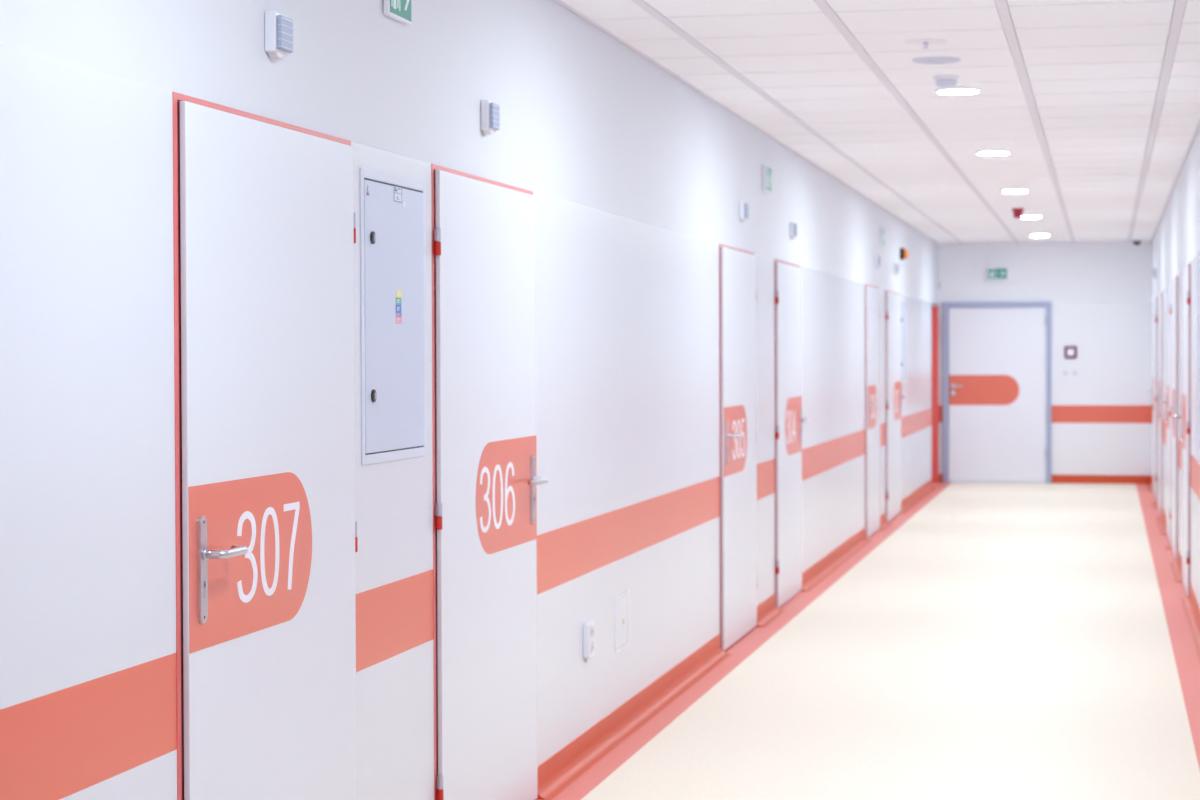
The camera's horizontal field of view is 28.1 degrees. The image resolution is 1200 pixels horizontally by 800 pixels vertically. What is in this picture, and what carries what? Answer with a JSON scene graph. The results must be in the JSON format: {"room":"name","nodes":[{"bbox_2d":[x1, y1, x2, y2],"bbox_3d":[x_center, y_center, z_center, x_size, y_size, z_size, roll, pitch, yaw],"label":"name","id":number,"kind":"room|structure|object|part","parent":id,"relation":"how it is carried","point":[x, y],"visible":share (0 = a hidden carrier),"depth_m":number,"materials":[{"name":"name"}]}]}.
{"room":"hospital interior","nodes":[
{"label":"hospital interior","id":0,"kind":"room"},
{"bbox_2d":[0,0,938,799],"bbox_3d":[0.584,-0.162,12.620,0.200,2.910,32.139,0,1,12],"label":"wall","id":1,"kind":"structure","parent":0,"point":[637,178],"depth_m":6.92,"materials":[{"name":"paint"}]},
{"bbox_2d":[172,92,357,799],"bbox_3d":[-0.734,0.385,5.686,0.082,2.100,1.223,0,1,12],"label":"door","id":2,"kind":"structure","parent":1,"relation":"in","point":[264,218],"depth_m":5.57,"materials":[{"name":"white wood"}]},
{"bbox_3d":[-0.859,0.367,5.185,0.009,0.234,0.040,0,1,12],"label":"handle plate","id":3,"kind":"part","parent":2,"relation":"part of","materials":[{"name":"silver metal"}]},
{"bbox_3d":[-0.815,0.332,5.242,0.056,0.025,0.157,0,1,12],"label":"lever","id":4,"kind":"part","parent":2,"relation":"part of","materials":[{"name":"silver metal"}]},
{"bbox_3d":[-0.793,0.355,5.520,0.001,0.356,0.810,0,1,12],"label":"number panel","id":5,"kind":"part","parent":2,"relation":"part of","materials":[{"name":"paint"}]},
{"bbox_2d":[265,11,293,58],"bbox_3d":[-0.757,-0.861,5.680,0.038,0.106,0.102,0,1,12],"label":"lamp","id":6,"kind":"object","parent":1,"relation":"attached to","point":[279,29],"visible":1,"depth_m":5.64,"materials":[{"name":"white plastic"}]},
{"bbox_2d":[360,167,426,464],"bbox_3d":[-0.565,-0.228,6.655,0.013,0.790,0.614,0,1,12],"label":"electrical panel","id":7,"kind":"object","parent":1,"relation":"attached to","point":[392,207],"visible":1,"depth_m":6.63,"materials":[{"name":"white metal"}]},
{"bbox_2d":[383,0,411,24],"bbox_3d":[-0.561,-1.132,6.657,0.019,0.155,0.220,0,1,12],"label":"exit sign","id":8,"kind":"object","parent":1,"relation":"attached to","point":[399,10],"visible":1,"depth_m":6.65,"materials":[{"name":"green plastic"}]},
{"bbox_2d":[431,163,548,799],"bbox_3d":[-0.319,0.345,7.655,0.082,2.100,1.268,0,1,12],"label":"door","id":9,"kind":"structure","parent":1,"relation":"in","point":[485,479],"depth_m":7.58,"materials":[{"name":"white metal"}]},
{"bbox_3d":[-0.302,0.307,7.852,0.001,0.356,0.810,0,1,12],"label":"number panel","id":10,"kind":"part","parent":9,"relation":"part of","materials":[{"name":"paint"}]},
{"bbox_3d":[-0.229,0.305,8.173,0.009,0.234,0.040,0,1,12],"label":"handle plate","id":11,"kind":"part","parent":9,"relation":"part of","materials":[{"name":"silver metal"}]},
{"bbox_3d":[-0.212,0.274,8.101,0.056,0.025,0.157,0,1,12],"label":"lever","id":12,"kind":"part","parent":9,"relation":"part of","materials":[{"name":"silver metal"}]},
{"bbox_2d":[481,100,499,134],"bbox_3d":[-0.346,-0.896,7.627,0.038,0.106,0.102,0,1,12],"label":"lamp","id":13,"kind":"object","parent":1,"relation":"attached to","point":[490,111],"visible":1,"depth_m":7.58,"materials":[{"name":"white plastic"}]},
{"bbox_2d":[583,621,593,661],"bbox_3d":[-0.042,0.918,9.100,0.029,0.150,0.080,0,1,12],"label":"wall socket","id":14,"kind":"object","parent":1,"relation":"attached to","point":[588,627],"visible":1,"depth_m":9.06,"materials":[{"name":"white plastic"}]},
{"bbox_2d":[590,625,593,637],"bbox_3d":[-0.030,0.878,9.096,0.003,0.048,0.048,0,1,12],"label":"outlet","id":15,"kind":"object","parent":14,"relation":"attached to","point":[591,626],"depth_m":9.09,"materials":[{"name":"white plastic"}]},
{"bbox_2d":[591,641,593,653],"bbox_3d":[-0.029,0.938,9.098,0.003,0.048,0.048,0,1,12],"label":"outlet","id":16,"kind":"object","parent":14,"relation":"attached to","point":[592,642],"depth_m":9.11,"materials":[{"name":"white plastic"}]},
{"bbox_2d":[615,591,627,652],"bbox_3d":[0.089,0.903,9.782,0.004,0.227,0.260,0,1,12],"label":"access panel","id":17,"kind":"object","parent":1,"relation":"attached to","point":[621,604],"visible":1,"depth_m":9.77,"materials":[{"name":"white plastic"}]},
{"bbox_2d":[719,243,757,650],"bbox_3d":[0.779,0.238,12.863,0.082,2.100,1.240,0,1,12],"label":"door","id":18,"kind":"structure","parent":1,"relation":"in","point":[737,267],"depth_m":12.75,"materials":[{"name":"white wood"}]},
{"bbox_3d":[0.653,0.220,12.354,0.009,0.234,0.040,0,1,12],"label":"handle plate","id":19,"kind":"part","parent":18,"relation":"part of","materials":[{"name":"silver metal"}]},
{"bbox_3d":[0.697,0.185,12.411,0.056,0.025,0.157,0,1,12],"label":"lever","id":20,"kind":"part","parent":18,"relation":"part of","materials":[{"name":"silver metal"}]},
{"bbox_3d":[0.718,0.208,12.688,0.001,0.356,0.810,0,1,12],"label":"number panel","id":21,"kind":"part","parent":18,"relation":"part of","materials":[{"name":"red laminate"}]},
{"bbox_2d":[536,478,940,799],"bbox_3d":[0.714,1.239,12.611,0.060,0.108,32.119,0,1,12],"label":"baseboard","id":22,"kind":"structure","parent":1,"relation":"attached to","point":[563,768],"depth_m":10.46,"materials":[{"name":"orange plastic"}]},
{"bbox_2d":[739,201,748,221],"bbox_3d":[0.780,-1.017,12.970,0.038,0.106,0.102,0,1,12],"label":"lamp","id":23,"kind":"object","parent":1,"relation":"attached to","point":[743,206],"visible":1,"depth_m":12.93,"materials":[{"name":"white plastic"}]},
{"bbox_2d":[555,0,938,243],"bbox_3d":[0.685,-1.514,12.571,0.016,0.004,32.139,0,1,12],"label":"trim","id":24,"kind":"structure","parent":1,"relation":"attached to","point":[558,1],"depth_m":11.61,"materials":[{"name":"white metal"}]},
{"bbox_2d":[762,165,771,192],"bbox_3d":[0.967,-1.278,13.890,0.024,0.150,0.228,0,1,12],"label":"exit sign","id":25,"kind":"object","parent":1,"relation":"attached to","point":[766,170],"visible":1,"depth_m":13.79,"materials":[{"name":"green plastic"}]},
{"bbox_2d":[774,259,809,607],"bbox_3d":[1.205,0.197,14.883,0.082,2.100,1.190,0,1,12],"label":"door","id":26,"kind":"structure","parent":1,"relation":"in","point":[787,276],"depth_m":14.79,"materials":[{"name":"white metal"}]},
{"bbox_3d":[1.166,0.197,14.892,0.002,2.100,1.190,0,1,12],"label":"frame","id":27,"kind":"part","parent":26,"relation":"part of","materials":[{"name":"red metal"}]},
{"bbox_3d":[1.215,0.160,15.042,0.001,0.356,0.810,0,1,12],"label":"number panel","id":28,"kind":"part","parent":26,"relation":"part of","materials":[{"name":"plastic"}]},
{"bbox_3d":[1.287,0.158,15.363,0.009,0.234,0.040,0,1,12],"label":"handle plate","id":29,"kind":"part","parent":26,"relation":"part of","materials":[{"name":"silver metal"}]},
{"bbox_3d":[1.305,0.126,15.291,0.056,0.025,0.157,0,1,12],"label":"lever","id":30,"kind":"part","parent":26,"relation":"part of","materials":[{"name":"silver metal"}]},
{"bbox_2d":[790,222,797,238],"bbox_3d":[1.214,-1.060,15.025,0.038,0.106,0.102,0,1,12],"label":"lamp","id":31,"kind":"object","parent":1,"relation":"attached to","point":[793,226],"visible":1,"depth_m":14.98,"materials":[{"name":"white plastic"}]},
{"bbox_2d":[865,284,879,537],"bbox_3d":[2.334,0.087,20.235,0.082,2.100,1.170,0,1,12],"label":"door","id":32,"kind":"structure","parent":1,"relation":"in","point":[872,293],"depth_m":20.11,"materials":[{"name":"white metal"}]},
{"bbox_3d":[2.214,0.068,19.760,0.009,0.234,0.040,0,1,12],"label":"handle plate","id":33,"kind":"part","parent":32,"relation":"part of","materials":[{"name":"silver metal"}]},
{"bbox_3d":[2.280,0.056,20.094,0.001,0.356,0.810,0,1,12],"label":"number panel","id":34,"kind":"part","parent":32,"relation":"part of","materials":[{"name":"plastic"}]},
{"bbox_2d":[875,255,879,267],"bbox_3d":[2.381,-1.186,20.561,0.038,0.106,0.102,0,1,12],"label":"lamp","id":35,"kind":"object","parent":1,"relation":"attached to","point":[877,257],"visible":1,"depth_m":20.52,"materials":[{"name":"white plastic"}]},
{"bbox_2d":[879,228,883,245],"bbox_3d":[2.469,-1.429,21.012,0.024,0.150,0.228,0,1,12],"label":"exit sign","id":36,"kind":"object","parent":1,"relation":"attached to","point":[881,230],"visible":1,"depth_m":20.91,"materials":[{"name":"white plastic"}]},
{"bbox_2d":[885,290,906,521],"bbox_3d":[2.753,0.046,22.226,0.082,2.100,1.500,0,1,12],"label":"door","id":37,"kind":"structure","parent":1,"relation":"in","point":[894,396],"depth_m":22.10,"materials":[{"name":"white metal"}]},
{"bbox_3d":[2.714,0.046,22.234,0.002,2.100,1.500,0,1,12],"label":"frame","id":38,"kind":"part","parent":37,"relation":"part of","materials":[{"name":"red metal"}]},
{"bbox_3d":[2.795,0.006,22.536,0.001,0.356,0.810,0,1,12],"label":"number panel","id":39,"kind":"part","parent":37,"relation":"part of","materials":[{"name":"plastic"}]},
{"bbox_3d":[2.867,0.004,22.857,0.009,0.234,0.040,0,1,12],"label":"handle plate","id":40,"kind":"part","parent":37,"relation":"part of","materials":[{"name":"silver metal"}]},
{"bbox_2d":[894,263,898,274],"bbox_3d":[2.767,-1.224,22.391,0.038,0.106,0.102,0,1,12],"label":"lamp","id":41,"kind":"object","parent":1,"relation":"attached to","point":[896,265],"visible":1,"depth_m":22.35,"materials":[{"name":"white plastic"}]},
{"bbox_2d":[901,301,905,382],"bbox_3d":[2.954,-0.562,23.341,0.013,0.790,0.650,0,1,12],"label":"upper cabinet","id":42,"kind":"object","parent":1,"relation":"attached to","point":[903,304],"visible":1,"depth_m":23.33,"materials":[{"name":"white"}]},
{"bbox_2d":[900,248,908,259],"bbox_3d":[2.923,-1.401,23.039,0.076,0.110,0.100,0,1,12],"label":"light","id":43,"kind":"object","parent":1,"relation":"attached to","point":[904,253],"visible":1,"depth_m":23.00,"materials":[{"name":"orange plastic"}]},
{"bbox_2d":[932,303,938,482],"bbox_3d":[3.789,-0.067,27.734,0.176,2.100,1.130,0,1,12],"label":"door","id":44,"kind":"structure","parent":1,"relation":"in","point":[935,307],"depth_m":28.21,"materials":[{"name":"red metal"}]},
{"bbox_2d":[936,281,939,289],"bbox_3d":[3.943,-1.338,27.967,0.038,0.106,0.102,0,1,12],"label":"lamp","id":45,"kind":"object","parent":1,"relation":"attached to","point":[937,282],"visible":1,"depth_m":27.92,"materials":[{"name":"white plastic"}]},
{"bbox_2d":[535,482,1199,799],"bbox_3d":[1.883,1.394,12.378,2.845,0.200,32.539,0,1,12],"label":"floor","id":46,"kind":"structure","parent":0,"point":[994,641],"depth_m":11.46,"materials":[{"name":"beige laminate"}]},
{"bbox_2d":[561,0,1199,243],"bbox_3d":[1.873,-1.564,12.319,2.545,0.102,32.239,0,1,12],"label":"ceiling","id":47,"kind":"structure","parent":0,"point":[1095,104],"depth_m":11.67,"materials":[{"name":"tile"}]},
{"bbox_2d":[904,38,947,48],"bbox_3d":[1.330,-1.449,9.789,0.180,0.028,0.180,0,1,12],"label":"sprinkler","id":48,"kind":"object","parent":47,"relation":"attached to","point":[926,41],"visible":1,"depth_m":9.77,"materials":[{"name":"white metal"}]},
{"bbox_2d":[912,56,960,63],"bbox_3d":[1.457,-1.469,10.396,0.210,0.012,0.210,0,1,12],"label":"ceiling speaker","id":49,"kind":"object","parent":47,"relation":"attached to","point":[935,59],"visible":1,"depth_m":10.35,"materials":[{"name":"white plastic"}]},
{"bbox_2d":[916,59,956,63],"bbox_3d":[1.458,-1.466,10.396,0.179,0.006,0.179,0,1,12],"label":"grille","id":50,"kind":"object","parent":49,"relation":"attached to","point":[921,61],"depth_m":10.37,"materials":[{"name":"white metal"}]},
{"bbox_2d":[933,75,958,87],"bbox_3d":[1.592,-1.464,11.032,0.120,0.050,0.120,0,1,12],"label":"smoke detector","id":51,"kind":"object","parent":47,"relation":"attached to","point":[943,81],"visible":1,"depth_m":10.99,"materials":[{"name":"white plastic"}]},
{"bbox_2d":[935,87,981,93],"bbox_3d":[1.732,-1.494,11.601,0.224,0.012,0.224,0,1,12],"label":"recessed light","id":52,"kind":"object","parent":47,"relation":"in","point":[952,90],"visible":1,"depth_m":11.54,"materials":[{"name":"white plastic"}]},
{"bbox_2d":[940,90,977,93],"bbox_3d":[1.732,-1.491,11.601,0.187,0.005,0.187,0,1,1],"label":"diffuser","id":53,"kind":"object","parent":52,"relation":"attached to","point":[941,91],"depth_m":11.58,"materials":[{"name":"white"}]},
{"bbox_2d":[976,150,1010,154],"bbox_3d":[2.498,-1.569,15.234,0.224,0.012,0.224,0,1,12],"label":"recessed light","id":54,"kind":"object","parent":47,"relation":"in","point":[992,152],"visible":1,"depth_m":15.17,"materials":[{"name":"white plastic"}]},
{"bbox_2d":[979,153,1007,154],"bbox_3d":[2.498,-1.565,15.235,0.187,0.005,0.187,1,1,38],"label":"diffuser","id":55,"kind":"object","parent":54,"relation":"attached to","point":[979,153],"depth_m":15.22,"materials":[{"name":"white plastic"}]},
{"bbox_2d":[987,243,1006,278],"bbox_3d":[4.637,-1.623,28.023,0.238,0.424,0.034,0,1,12],"label":"exit sign","id":56,"kind":"object","parent":47,"relation":"hanging from","point":[993,271],"visible":1,"depth_m":28.02,"materials":[{"name":"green plastic"}]},
{"bbox_3d":[4.637,-1.560,28.025,0.238,0.035,0.034,0,1,12],"label":"mounting rail","id":57,"kind":"part","parent":56,"relation":"part of","materials":[{"name":"white plastic"}]},
{"bbox_2d":[1001,189,1029,192],"bbox_3d":[3.264,-1.643,18.868,0.224,0.012,0.224,0,1,12],"label":"recessed light","id":58,"kind":"object","parent":47,"relation":"in","point":[1007,190],"visible":1,"depth_m":18.80,"materials":[{"name":"white plastic"}]},
{"bbox_2d":[1012,208,1023,217],"bbox_3d":[3.703,-1.655,21.265,0.100,0.088,0.084,0,1,12],"label":"fire alarm","id":59,"kind":"object","parent":47,"relation":"attached to","point":[1017,212],"visible":1,"depth_m":21.23,"materials":[{"name":"red plastic"}]},
{"bbox_2d":[1022,215,1041,217],"bbox_3d":[4.031,-1.718,22.501,0.224,0.012,0.224,0,1,12],"label":"recessed light","id":60,"kind":"object","parent":47,"relation":"in","point":[1027,216],"visible":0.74,"depth_m":22.41,"materials":[{"name":"white plastic"}]},
{"bbox_2d":[1030,234,1050,235],"bbox_3d":[4.797,-1.793,26.134,0.224,0.012,0.224,0,1,12],"label":"recessed light","id":61,"kind":"object","parent":47,"relation":"in","point":[1034,234],"visible":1,"depth_m":26.05,"materials":[{"name":"white plastic"}]},
{"bbox_2d":[1132,240,1141,244],"bbox_3d":[6.151,-1.801,27.492,0.110,0.058,0.110,0,1,12],"label":"security camera","id":62,"kind":"object","parent":47,"relation":"attached to","point":[1135,242],"visible":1,"depth_m":27.46,"materials":[{"name":"white plastic"}]},
{"bbox_2d":[938,241,1151,479],"bbox_3d":[5.214,-0.485,28.165,2.845,2.910,0.200,0,1,12],"label":"wall","id":63,"kind":"structure","parent":0,"point":[1099,294],"depth_m":27.97,"materials":[{"name":"paint"}]},
{"bbox_2d":[943,302,1050,482],"bbox_3d":[4.652,-0.088,28.145,1.259,2.120,0.088,0,1,12],"label":"door","id":64,"kind":"structure","parent":63,"relation":"in","point":[994,359],"depth_m":28.16,"materials":[{"name":"white metal"}]},
{"bbox_3d":[4.514,-0.117,28.197,0.816,0.354,0.002,0,1,12],"label":"number panel","id":65,"kind":"part","parent":64,"relation":"part of","materials":[{"name":"plastic"}]},
{"bbox_2d":[939,474,1150,483],"bbox_3d":[5.197,0.923,28.090,2.445,0.098,0.012,0,1,12],"label":"baseboard","id":66,"kind":"structure","parent":63,"relation":"attached to","point":[1104,479],"depth_m":27.95,"materials":[{"name":"orange plastic"}]},
{"bbox_2d":[1062,370,1068,375],"bbox_3d":[5.431,-0.315,28.014,0.074,0.074,0.014,0,1,12],"label":"light switch","id":67,"kind":"object","parent":63,"relation":"attached to","point":[1064,372],"visible":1,"depth_m":28.01,"materials":[{"name":"white plastic"}]},
{"bbox_2d":[1065,346,1076,357],"bbox_3d":[5.488,-0.556,27.985,0.140,0.140,0.037,0,1,12],"label":"button","id":68,"kind":"object","parent":63,"relation":"attached to","point":[1070,351],"visible":1,"depth_m":27.97,"materials":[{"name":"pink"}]},
{"bbox_3d":[5.485,-0.556,27.968,0.080,0.080,0.002,0,1,12],"label":"push plate","id":69,"kind":"part","parent":68,"relation":"part of","materials":[{"name":"white plastic"}]},
{"bbox_2d":[1072,370,1077,375],"bbox_3d":[5.539,-0.315,27.991,0.074,0.074,0.014,0,1,12],"label":"light switch","id":70,"kind":"object","parent":63,"relation":"attached to","point":[1074,372],"visible":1,"depth_m":27.99,"materials":[{"name":"white plastic"}]},
{"bbox_2d":[1151,126,1199,606],"bbox_3d":[3.172,-0.159,12.074,0.200,2.910,32.139,0,1,12],"label":"wall","id":71,"kind":"structure","parent":0,"point":[1176,239],"depth_m":16.33,"materials":[{"name":"paint"}]},
{"bbox_2d":[1147,296,1157,499],"bbox_3d":[5.816,-0.025,25.299,0.082,2.100,1.860,0,1,12],"label":"door","id":72,"kind":"structure","parent":71,"relation":"in","point":[1154,390],"depth_m":24.62,"materials":[{"name":"white metal"}]},
{"bbox_3d":[5.941,-0.069,25.776,0.001,0.356,0.810,0,1,12],"label":"number panel","id":73,"kind":"part","parent":72,"relation":"part of","materials":[{"name":"red laminate"}]},
{"bbox_3d":[5.856,-0.025,25.291,0.002,2.100,1.860,0,1,12],"label":"frame","id":74,"kind":"part","parent":72,"relation":"part of","materials":[{"name":"red metal"}]},
{"bbox_2d":[1153,268,1156,278],"bbox_3d":[5.731,-1.306,24.780,0.038,0.106,0.102,0,1,12],"label":"lamp","id":75,"kind":"object","parent":71,"relation":"attached to","point":[1155,269],"visible":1,"depth_m":24.74,"materials":[{"name":"white plastic"}]},
{"bbox_2d":[1153,291,1162,514],"bbox_3d":[5.306,0.025,22.878,0.082,2.100,1.210,0,1,12],"label":"door","id":76,"kind":"structure","parent":71,"relation":"in","point":[1160,296],"depth_m":22.36,"materials":[{"name":"white metal"}]},
{"bbox_3d":[5.294,-0.005,22.708,0.001,0.356,0.810,0,1,12],"label":"number panel","id":77,"kind":"part","parent":76,"relation":"part of","materials":[{"name":"red laminate"}]},
{"bbox_3d":[5.346,0.025,22.869,0.002,2.100,1.210,0,1,12],"label":"frame","id":78,"kind":"part","parent":76,"relation":"part of","materials":[{"name":"red metal"}]},
{"bbox_2d":[1159,281,1171,543],"bbox_3d":[4.596,0.094,19.512,0.082,2.100,1.230,0,1,12],"label":"door","id":79,"kind":"structure","parent":71,"relation":"in","point":[1167,402],"depth_m":19.20,"materials":[{"name":"white metal"}]},
{"bbox_3d":[4.656,0.057,19.681,0.001,0.356,0.810,0,1,12],"label":"number panel","id":80,"kind":"part","parent":79,"relation":"part of","materials":[{"name":"red laminate"}]},
{"bbox_2d":[1166,275,1177,560],"bbox_3d":[4.285,0.124,18.035,0.082,2.100,1.210,0,1,12],"label":"door","id":81,"kind":"structure","parent":71,"relation":"in","point":[1174,305],"depth_m":17.74,"materials":[{"name":"white metal"}]},
{"bbox_3d":[4.273,0.094,17.865,0.001,0.356,0.810,0,1,12],"label":"number panel","id":82,"kind":"part","parent":81,"relation":"part of","materials":[{"name":"red laminate"}]},
{"bbox_2d":[1146,475,1199,662],"bbox_3d":[3.048,1.242,12.119,0.060,0.108,32.119,0,1,12],"label":"baseboard","id":83,"kind":"structure","parent":71,"relation":"attached to","point":[1191,608],"depth_m":14.59,"materials":[{"name":"orange plastic"}]},
{"bbox_2d":[1150,118,1199,241],"bbox_3d":[3.062,-1.512,12.069,0.016,0.004,32.139,0,1,12],"label":"trim","id":84,"kind":"structure","parent":71,"relation":"attached to","point":[1198,123],"depth_m":16.85,"materials":[{"name":"white metal"}]},
{"bbox_2d":[1173,261,1190,596],"bbox_3d":[3.738,0.177,15.443,0.082,2.100,1.150,0,1,12],"label":"door","id":85,"kind":"structure","parent":71,"relation":"in","point":[1185,415],"depth_m":15.12,"materials":[{"name":"white metal"}]},
{"bbox_3d":[3.853,0.139,15.895,0.009,0.234,0.040,0,1,12],"label":"handle plate","id":86,"kind":"part","parent":85,"relation":"part of","materials":[{"name":"silver metal"}]},
{"bbox_3d":[3.789,0.141,15.572,0.001,0.356,0.810,0,1,12],"label":"number panel","id":87,"kind":"part","parent":85,"relation":"part of","materials":[{"name":"red laminate"}]},
{"bbox_3d":[3.778,0.177,15.434,0.002,2.100,1.150,0,1,12],"label":"frame","id":88,"kind":"part","parent":85,"relation":"part of","materials":[{"name":"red metal"}]},
{"bbox_2d":[1198,256,1199,447],"bbox_3d":[3.288,-0.261,13.137,0.013,1.070,0.970,0,1,12],"label":"door","id":89,"kind":"structure","parent":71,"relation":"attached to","point":[1199,256],"depth_m":13.41,"materials":[{"name":"white"}]}
]}

